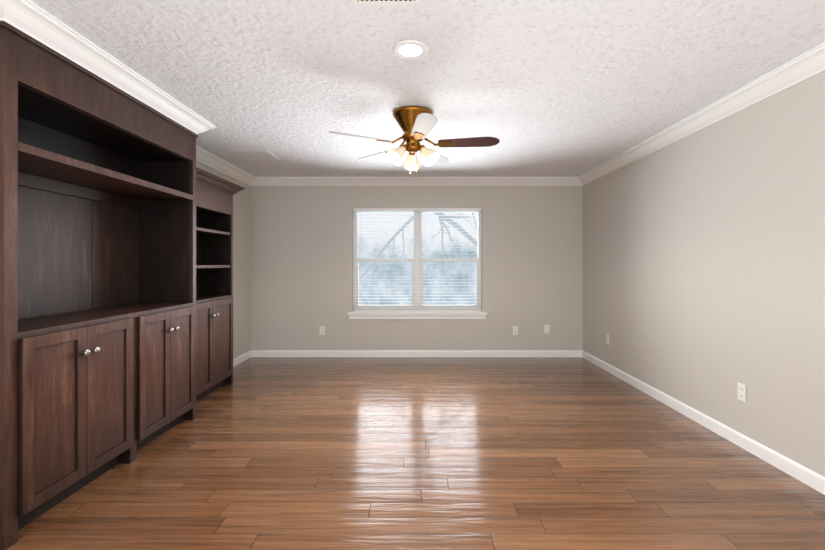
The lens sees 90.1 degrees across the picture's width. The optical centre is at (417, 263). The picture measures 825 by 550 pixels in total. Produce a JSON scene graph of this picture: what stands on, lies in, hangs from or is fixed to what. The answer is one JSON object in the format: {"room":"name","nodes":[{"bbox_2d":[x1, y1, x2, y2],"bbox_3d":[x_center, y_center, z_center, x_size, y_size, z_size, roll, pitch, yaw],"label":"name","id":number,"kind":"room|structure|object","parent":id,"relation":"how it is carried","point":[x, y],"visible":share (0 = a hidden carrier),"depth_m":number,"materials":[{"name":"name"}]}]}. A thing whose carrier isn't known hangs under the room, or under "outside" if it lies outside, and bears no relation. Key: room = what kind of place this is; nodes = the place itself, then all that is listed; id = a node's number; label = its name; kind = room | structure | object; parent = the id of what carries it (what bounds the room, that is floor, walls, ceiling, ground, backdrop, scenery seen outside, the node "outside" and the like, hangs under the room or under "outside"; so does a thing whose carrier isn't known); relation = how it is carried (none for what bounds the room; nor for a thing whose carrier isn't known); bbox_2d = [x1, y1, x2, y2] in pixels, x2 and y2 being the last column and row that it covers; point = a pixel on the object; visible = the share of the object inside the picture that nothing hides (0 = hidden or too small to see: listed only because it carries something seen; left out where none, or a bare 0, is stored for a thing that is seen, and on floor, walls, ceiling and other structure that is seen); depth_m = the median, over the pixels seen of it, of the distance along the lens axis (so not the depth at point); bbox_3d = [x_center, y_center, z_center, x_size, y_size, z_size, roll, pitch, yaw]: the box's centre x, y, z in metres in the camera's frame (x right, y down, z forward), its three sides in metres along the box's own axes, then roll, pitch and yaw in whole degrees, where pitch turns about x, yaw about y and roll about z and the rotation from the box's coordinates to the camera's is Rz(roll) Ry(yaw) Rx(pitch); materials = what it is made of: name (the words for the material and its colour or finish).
{"room":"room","nodes":[
{"label":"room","id":0,"kind":"room"},
{"bbox_2d":[0,21,195,160],"bbox_3d":[-2.050,-1.003,2.618,0.440,0.326,1.466,0,0,0],"label":"upper cabinet","id":1,"kind":"object","parent":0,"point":[39,85],"depth_m":2.34,"materials":[{"name":"brown wood"}]},
{"bbox_2d":[196,161,249,358],"bbox_3d":[-2.370,0.050,2.015,0.160,2.440,7.550,0,0,0],"label":"wall","id":2,"kind":"structure","parent":0,"point":[241,272],"depth_m":5.32,"materials":[{"name":"grey paint"}]},
{"bbox_2d":[144,165,231,216],"bbox_3d":[-2.116,-0.667,3.897,0.312,0.305,0.866,0,0,0],"label":"upper cabinet","id":3,"kind":"object","parent":2,"relation":"attached to","point":[182,188],"depth_m":3.35,"materials":[{"name":"brown wood"}]},
{"bbox_2d":[196,145,255,183],"bbox_3d":[-2.235,-1.119,4.455,0.110,0.099,2.110,0,0,0],"label":"crown molding","id":4,"kind":"structure","parent":2,"relation":"attached to","point":[203,156],"depth_m":4.71,"materials":[{"name":"white wood"}]},
{"bbox_2d":[233,350,252,366],"bbox_3d":[-2.283,1.225,4.984,0.014,0.090,1.233,0,0,0],"label":"baseboard","id":5,"kind":"structure","parent":2,"relation":"attached to","point":[249,354],"depth_m":5.36,"materials":[{"name":"white wood"}]},
{"bbox_2d":[6,357,824,549],"bbox_3d":[-0.020,1.320,2.015,4.860,0.100,7.550,0,0,0],"label":"floor","id":6,"kind":"structure","parent":0,"point":[420,453],"depth_m":2.49,"materials":[{"name":"brown wood"}]},
{"bbox_2d":[0,309,143,548],"bbox_3d":[-2.049,0.792,2.283,0.478,0.955,0.796,0,0,0],"label":"base cabinet","id":7,"kind":"object","parent":6,"relation":"on","point":[72,380],"depth_m":2.14,"materials":[{"name":"brown wood"}]},
{"bbox_2d":[88,301,199,445],"bbox_3d":[-2.049,0.792,2.986,0.478,0.955,0.730,0,0,0],"label":"base cabinet","id":8,"kind":"object","parent":6,"relation":"on","point":[171,328],"depth_m":3.04,"materials":[{"name":"brown wood"}]},
{"bbox_2d":[160,293,232,399],"bbox_3d":[-2.106,0.797,3.897,0.332,0.945,0.866,0,0,0],"label":"base cabinet","id":9,"kind":"object","parent":6,"relation":"on","point":[216,309],"depth_m":3.98,"materials":[{"name":"brown wood"}]},
{"bbox_2d":[250,186,582,349],"bbox_3d":[-0.020,0.050,5.710,4.540,2.440,0.160,0,0,0],"label":"wall","id":10,"kind":"structure","parent":0,"point":[301,265],"depth_m":5.63,"materials":[{"name":"grey paint"}]},
{"bbox_2d":[320,326,324,334],"bbox_3d":[-1.310,0.910,5.625,0.070,0.115,0.008,0,0,0],"label":"electrical outlet","id":11,"kind":"object","parent":10,"relation":"attached to","point":[322,330],"visible":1,"depth_m":5.62,"materials":[{"name":"white plastic"}]},
{"bbox_2d":[248,177,575,185],"bbox_3d":[-0.085,-1.119,5.575,4.410,0.099,0.110,0,0,0],"label":"crown molding","id":12,"kind":"structure","parent":10,"relation":"attached to","point":[260,181],"depth_m":5.58,"materials":[{"name":"white wood"}]},
{"bbox_2d":[353,209,480,311],"bbox_3d":[-0.010,-0.055,5.747,1.780,1.430,0.065,0,0,0],"label":"window unit","id":13,"kind":"structure","parent":10,"relation":"in","point":[417,287],"depth_m":5.71,"materials":[{"name":"white plastic"}]},
{"bbox_2d":[353,208,416,311],"bbox_3d":[-0.453,-0.056,5.663,0.878,1.424,0.058,0,0,0],"label":"window blind","id":14,"kind":"object","parent":13,"relation":"attached to","point":[381,209],"visible":0.92,"depth_m":5.64,"materials":[{"name":"white plastic"}]},
{"bbox_2d":[418,208,481,311],"bbox_3d":[0.433,-0.056,5.663,0.878,1.424,0.058,0,0,0],"label":"window blind","id":15,"kind":"object","parent":13,"relation":"attached to","point":[451,209],"visible":0.98,"depth_m":5.64,"materials":[{"name":"white plastic"}]},
{"bbox_2d":[347,312,486,318],"bbox_3d":[-0.010,0.707,5.645,1.900,0.097,0.120,0,0,0],"label":"window sill","id":16,"kind":"structure","parent":10,"relation":"attached to","point":[417,315],"depth_m":5.61,"materials":[{"name":"white wood"}]},
{"bbox_2d":[253,350,580,356],"bbox_3d":[-0.040,1.225,5.623,4.500,0.090,0.014,0,0,0],"label":"baseboard","id":17,"kind":"structure","parent":10,"relation":"attached to","point":[256,353],"depth_m":5.62,"materials":[{"name":"white wood"}]},
{"bbox_2d":[513,326,517,334],"bbox_3d":[1.330,0.910,5.625,0.070,0.115,0.008,0,0,0],"label":"electrical outlet","id":18,"kind":"object","parent":10,"relation":"attached to","point":[515,330],"visible":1,"depth_m":5.62,"materials":[{"name":"white plastic"}]},
{"bbox_2d":[544,325,549,332],"bbox_3d":[1.760,0.890,5.625,0.070,0.115,0.008,0,0,0],"label":"electrical outlet","id":19,"kind":"object","parent":10,"relation":"attached to","point":[546,328],"visible":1,"depth_m":5.62,"materials":[{"name":"white plastic"}]},
{"bbox_2d":[30,0,824,176],"bbox_3d":[-0.020,-1.220,2.015,4.860,0.100,7.550,0,0,0],"label":"ceiling","id":20,"kind":"structure","parent":0,"point":[556,88],"depth_m":2.47,"materials":[{"name":"paint"}]},
{"bbox_2d":[0,0,215,134],"bbox_3d":[-1.775,-1.119,2.610,0.110,0.099,1.800,0,0,0],"label":"crown molding","id":21,"kind":"structure","parent":20,"relation":"attached to","point":[35,21],"depth_m":2.24,"materials":[{"name":"white wood"}]},
{"bbox_2d":[230,150,278,159],"bbox_3d":[-1.740,-1.165,4.410,0.380,0.008,0.380,0,0,0],"label":"ceiling vent","id":22,"kind":"object","parent":20,"relation":"in","point":[256,154],"visible":0.96,"depth_m":4.39,"materials":[{"name":"white metal"}]},
{"bbox_2d":[352,0,419,4],"bbox_3d":[-0.140,-1.165,1.755,0.300,0.008,0.190,0,0,0],"label":"ceiling vent","id":23,"kind":"object","parent":20,"relation":"in","point":[386,2],"visible":1,"depth_m":1.83,"materials":[{"name":"white metal"}]},
{"bbox_2d":[393,40,428,59],"bbox_3d":[-0.040,-1.165,2.250,0.196,0.010,0.196,0,0,0],"label":"recessed light","id":24,"kind":"object","parent":20,"relation":"in","point":[410,49],"visible":0.98,"depth_m":2.24,"materials":[{"name":"white plastic"}]},
{"bbox_2d":[329,106,499,175],"bbox_3d":[-0.007,-0.920,3.164,1.242,0.496,1.248,0,0,0],"label":"ceiling fan","id":25,"kind":"object","parent":20,"relation":"attached to","point":[417,124],"visible":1,"depth_m":3.11,"materials":[{"name":"gold metal"}]},
{"bbox_2d":[583,71,824,476],"bbox_3d":[2.330,0.050,2.015,0.160,2.440,7.550,0,0,0],"label":"wall","id":26,"kind":"structure","parent":0,"point":[703,270],"depth_m":2.99,"materials":[{"name":"grey paint"}]},
{"bbox_2d":[576,42,824,185],"bbox_3d":[2.195,-1.119,2.015,0.110,0.099,7.230,0,0,0],"label":"crown molding","id":27,"kind":"structure","parent":26,"relation":"attached to","point":[811,63],"depth_m":2.92,"materials":[{"name":"white wood"}]},
{"bbox_2d":[581,350,824,494],"bbox_3d":[2.243,1.225,2.015,0.014,0.090,7.230,0,0,0],"label":"baseboard","id":28,"kind":"structure","parent":26,"relation":"attached to","point":[806,476],"depth_m":2.98,"materials":[{"name":"white wood"}]},
{"bbox_2d":[738,383,745,401],"bbox_3d":[2.245,0.890,2.860,0.008,0.115,0.070,0,0,0],"label":"electrical outlet","id":29,"kind":"object","parent":26,"relation":"attached to","point":[741,392],"visible":1,"depth_m":2.85,"materials":[{"name":"white plastic"}]},
{"label":"outside","id":30,"kind":"structure","parent":0,"visible":0},
{"bbox_2d":[357,213,477,304],"bbox_3d":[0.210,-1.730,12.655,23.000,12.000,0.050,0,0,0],"label":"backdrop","id":31,"kind":"structure","parent":30,"point":[430,271],"depth_m":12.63,"materials":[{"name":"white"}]},
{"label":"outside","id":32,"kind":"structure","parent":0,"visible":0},
{"bbox_2d":[359,213,477,278],"bbox_3d":[-0.479,-1.484,9.660,6.342,6.519,2.444,0,0,0],"label":"tree","id":33,"kind":"object","parent":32,"point":[456,225],"visible":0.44,"depth_m":9.23,"materials":[{"name":"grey plant"}]}
]}

